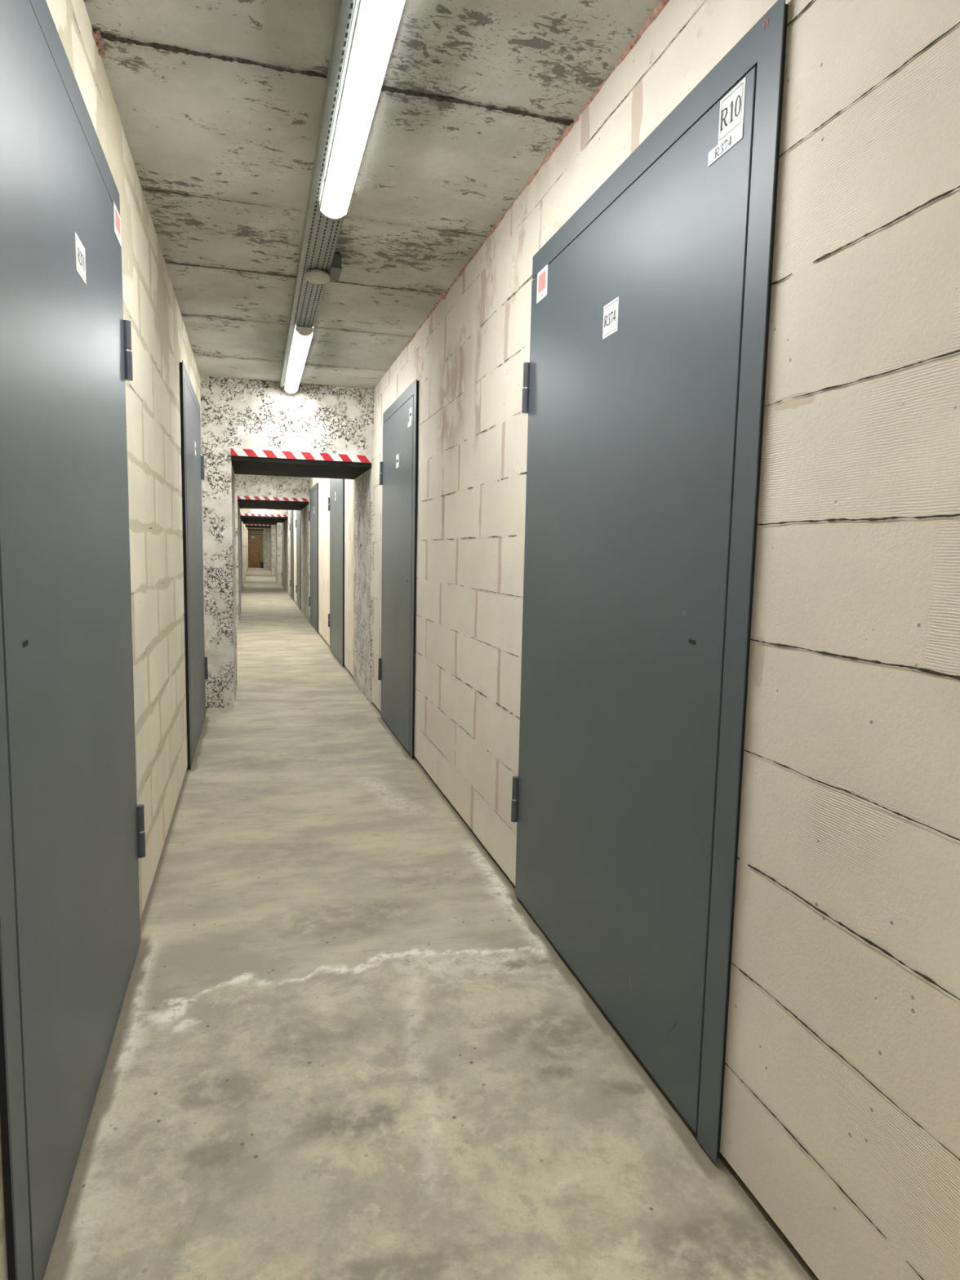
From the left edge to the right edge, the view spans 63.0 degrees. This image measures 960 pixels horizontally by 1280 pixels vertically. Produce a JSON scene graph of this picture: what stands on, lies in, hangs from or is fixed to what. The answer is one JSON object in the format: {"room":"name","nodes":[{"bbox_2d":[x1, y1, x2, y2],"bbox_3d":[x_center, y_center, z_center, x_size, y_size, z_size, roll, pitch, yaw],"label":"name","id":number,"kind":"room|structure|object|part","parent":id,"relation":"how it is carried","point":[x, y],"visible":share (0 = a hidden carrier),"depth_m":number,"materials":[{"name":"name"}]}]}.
{"room":"basement storage corridor","nodes":[
{"label":"basement storage corridor","id":0,"kind":"room"},
{"bbox_2d":[0,0,205,1279],"bbox_3d":[-0.792,-0.166,1.250,0.152,2.302,8.860,-1,7,-16],"label":"wall","id":1,"kind":"structure","parent":0,"point":[160,341],"depth_m":2.66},
{"bbox_2d":[0,0,145,1279],"bbox_3d":[-0.788,-0.072,1.571,0.034,2.040,1.220,-1,7,-16],"label":"door","id":2,"kind":"structure","parent":1,"relation":"in","point":[73,833],"depth_m":1.33,"materials":[{"name":"grey paint"}]},
{"bbox_2d":[115,208,119,236],"bbox_3d":[-0.914,-1.047,1.978,0.001,0.056,0.068,-1,7,-16],"label":"print","id":3,"kind":"object","parent":2,"relation":"attached to","point":[117,220],"depth_m":1.98},
{"bbox_2d":[179,360,208,768],"bbox_3d":[-1.646,-0.421,4.548,0.034,2.040,1.306,-1,7,-16],"label":"door","id":4,"kind":"structure","parent":1,"relation":"in","point":[193,463],"depth_m":4.30,"materials":[{"name":"grey paint"}]},
{"bbox_3d":[-1.647,-0.420,4.538,0.002,2.040,1.288,-1,7,-16],"label":"frame","id":5,"kind":"part","parent":4,"relation":"part of","materials":[{"name":"grey paint"}]},
{"bbox_2d":[241,521,248,585],"bbox_3d":[-9.039,-3.514,29.842,0.151,2.302,33.250,-1,7,-16],"label":"wall","id":6,"kind":"structure","parent":0,"point":[244,530],"depth_m":29.49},
{"bbox_2d":[247,527,270,569],"bbox_3d":[-12.204,-4.990,42.496,1.642,2.312,1.011,-1,7,-16],"label":"doorway","id":7,"kind":"structure","parent":6,"relation":"in","point":[266,531],"depth_m":42.18,"materials":[{"name":"black paint"}]},
{"bbox_2d":[244,524,275,576],"bbox_3d":[-9.540,-3.929,33.439,1.542,2.312,2.011,-1,7,-16],"label":"doorway","id":8,"kind":"structure","parent":6,"relation":"in","point":[272,527],"depth_m":32.70,"materials":[{"name":"black paint"}]},
{"bbox_2d":[242,521,281,583],"bbox_3d":[-7.426,-3.091,26.292,1.442,2.312,2.211,-1,7,-16],"label":"doorway","id":9,"kind":"structure","parent":6,"relation":"in","point":[277,525],"depth_m":25.50,"materials":[{"name":"black paint"}]},
{"bbox_2d":[240,508,288,594],"bbox_3d":[-5.933,-2.504,21.293,1.342,2.312,3.711,-1,7,-16],"label":"doorway","id":10,"kind":"structure","parent":6,"relation":"in","point":[257,515],"depth_m":20.12,"materials":[{"name":"black paint"}]},
{"bbox_2d":[248,530,263,568],"bbox_3d":[-13.341,-5.411,45.895,2.200,2.652,0.200,-1,7,-16],"label":"wall","id":11,"kind":"structure","parent":0,"point":[249,531],"depth_m":45.88,"materials":[{"name":"green paint"}]},
{"bbox_2d":[248,533,262,568],"bbox_3d":[-13.305,-5.215,45.777,1.120,1.990,0.090,-1,7,-16],"label":"door","id":12,"kind":"structure","parent":11,"relation":"in","point":[255,540],"depth_m":45.83,"materials":[{"name":"brown wood"}]},
{"bbox_2d":[83,0,660,389],"bbox_3d":[-6.197,-3.779,21.440,2.000,0.202,51.200,-1,7,-16],"label":"ceiling","id":13,"kind":"structure","parent":0,"point":[219,103],"depth_m":2.24,"materials":[{"name":"concrete"}]},
{"bbox_2d":[92,30,105,56],"bbox_3d":[-0.883,-1.385,1.811,0.025,0.020,0.083,-1,7,-16],"label":"sealant","id":14,"kind":"structure","parent":13,"relation":"attached to","point":[96,35],"depth_m":1.81,"materials":[{"name":"brown"}]},
{"bbox_2d":[280,0,359,387],"bbox_3d":[-0.277,-1.350,1.799,0.119,0.041,7.690,-1,7,-16],"label":"cable tray","id":15,"kind":"object","parent":13,"relation":"attached to","point":[321,233],"visible":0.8,"depth_m":2.67,"materials":[{"name":"grey metal"}]},
{"bbox_2d":[284,326,313,393],"bbox_3d":[-1.099,-1.645,4.696,0.094,0.041,1.550,-1,7,-16],"label":"lamp","id":16,"kind":"object","parent":15,"relation":"attached to","point":[302,339],"visible":1,"depth_m":4.44,"materials":[{"name":"white plastic"}]},
{"bbox_2d":[305,269,330,284],"bbox_3d":[-0.659,-1.473,3.183,0.102,0.031,0.102,-1,7,-16],"label":"smoke detector","id":17,"kind":"object","parent":15,"relation":"attached to","point":[313,276],"visible":0.99,"depth_m":3.15,"materials":[{"name":"beige plastic"}]},
{"bbox_2d":[319,0,405,219],"bbox_3d":[-0.267,-1.308,1.817,0.094,0.041,1.550,-1,7,-16],"label":"lamp","id":18,"kind":"object","parent":15,"relation":"attached to","point":[377,22],"visible":1,"depth_m":1.87,"materials":[{"name":"white plastic"}]},
{"bbox_2d":[328,253,342,280],"bbox_3d":[-0.581,-1.497,3.142,0.043,0.059,0.155,-1,7,-16],"label":"junction box","id":19,"kind":"object","parent":13,"relation":"attached to","point":[335,269],"visible":0.81,"depth_m":3.08,"materials":[{"name":"grey plastic"}]},
{"bbox_3d":[-0.582,-1.471,3.145,0.043,0.006,0.155,-1,7,-16],"label":"lid","id":20,"kind":"part","parent":19,"relation":"part of","materials":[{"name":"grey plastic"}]},
{"bbox_2d":[395,0,669,359],"bbox_3d":[0.027,-1.476,2.870,0.021,0.025,3.996,-1,7,-16],"label":"sealant","id":21,"kind":"structure","parent":13,"relation":"attached to","point":[660,6],"depth_m":2.14,"materials":[{"name":"beige"}]},
{"bbox_2d":[43,568,815,1279],"bbox_3d":[-6.249,-1.320,21.713,2.000,0.152,51.200,-1,7,-16],"label":"floor","id":22,"kind":"structure","parent":0,"point":[345,1045],"depth_m":1.74,"materials":[{"name":"concrete"}]},
{"bbox_2d":[259,561,263,568],"bbox_3d":[-12.651,-4.352,45.380,0.210,0.390,0.210,-1,7,-16],"label":"waste bin","id":23,"kind":"object","parent":22,"relation":"on","point":[261,563],"visible":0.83,"depth_m":45.31,"materials":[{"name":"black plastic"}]},
{"bbox_2d":[270,0,959,1279],"bbox_3d":[-5.316,-2.535,21.735,0.152,2.302,51.000,-1,7,-16],"label":"wall","id":24,"kind":"structure","parent":0,"point":[841,1113],"depth_m":1.21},
{"bbox_2d":[234,473,310,622],"bbox_3d":[-3.516,-1.543,13.095,1.242,2.312,2.211,-1,7,-16],"label":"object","id":25,"kind":"structure","parent":24,"relation":"in","point":[251,491],"depth_m":12.06,"materials":[{"name":"black paint"}]},
{"bbox_2d":[280,522,283,586],"bbox_3d":[-6.022,-2.656,23.856,0.034,2.040,1.067,-1,7,-16],"label":"door","id":26,"kind":"structure","parent":24,"relation":"in","point":[282,531],"depth_m":23.91,"materials":[{"name":"grey paint"}]},
{"bbox_2d":[200,375,373,708],"bbox_3d":[-1.502,-0.726,6.112,1.242,2.312,1.058,-1,7,-16],"label":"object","id":27,"kind":"structure","parent":24,"relation":"in","point":[251,427],"depth_m":5.56,"materials":[{"name":"black paint"}]},
{"bbox_2d":[289,510,293,599],"bbox_3d":[-4.328,-1.968,17.984,0.034,2.040,1.267,-1,7,-16],"label":"door","id":28,"kind":"structure","parent":24,"relation":"in","point":[291,580],"depth_m":17.73,"materials":[{"name":"grey paint"}]},
{"bbox_2d":[295,510,301,610],"bbox_3d":[-3.537,-1.647,15.239,0.034,2.040,1.417,-1,7,-16],"label":"door","id":29,"kind":"structure","parent":24,"relation":"in","point":[298,587],"depth_m":15.10,"materials":[{"name":"grey paint"}]},
{"bbox_2d":[308,482,318,632],"bbox_3d":[-2.424,-1.195,11.382,0.034,2.040,1.497,-1,7,-16],"label":"door","id":30,"kind":"structure","parent":24,"relation":"in","point":[313,491],"depth_m":11.20,"materials":[{"name":"grey paint"}]},
{"bbox_2d":[328,478,344,666],"bbox_3d":[-1.524,-0.830,8.259,0.034,2.040,1.397,-1,7,-16],"label":"door","id":31,"kind":"structure","parent":24,"relation":"in","point":[336,499],"depth_m":8.15,"materials":[{"name":"grey paint"}]},
{"bbox_3d":[-1.518,-0.829,8.252,0.002,2.040,1.380,-1,7,-16],"label":"frame","id":32,"kind":"part","parent":31,"relation":"part of","materials":[{"name":"grey paint"}]},
{"bbox_2d":[377,378,418,759],"bbox_3d":[-0.513,-0.420,4.755,0.034,2.040,1.128,-1,7,-16],"label":"door","id":33,"kind":"structure","parent":24,"relation":"in","point":[398,469],"depth_m":4.63,"materials":[{"name":"grey paint"}]},
{"bbox_2d":[511,0,788,1164],"bbox_3d":[0.298,-0.090,1.942,0.034,2.040,1.206,-1,7,-16],"label":"door","id":34,"kind":"structure","parent":24,"relation":"in","point":[643,388],"depth_m":1.68,"materials":[{"name":"grey paint"}]},
{"bbox_2d":[537,270,545,297],"bbox_3d":[0.182,-1.047,2.309,0.001,0.067,0.059,-1,7,-16],"label":"print","id":35,"kind":"object","parent":34,"relation":"attached to","point":[542,277],"depth_m":2.31}
]}

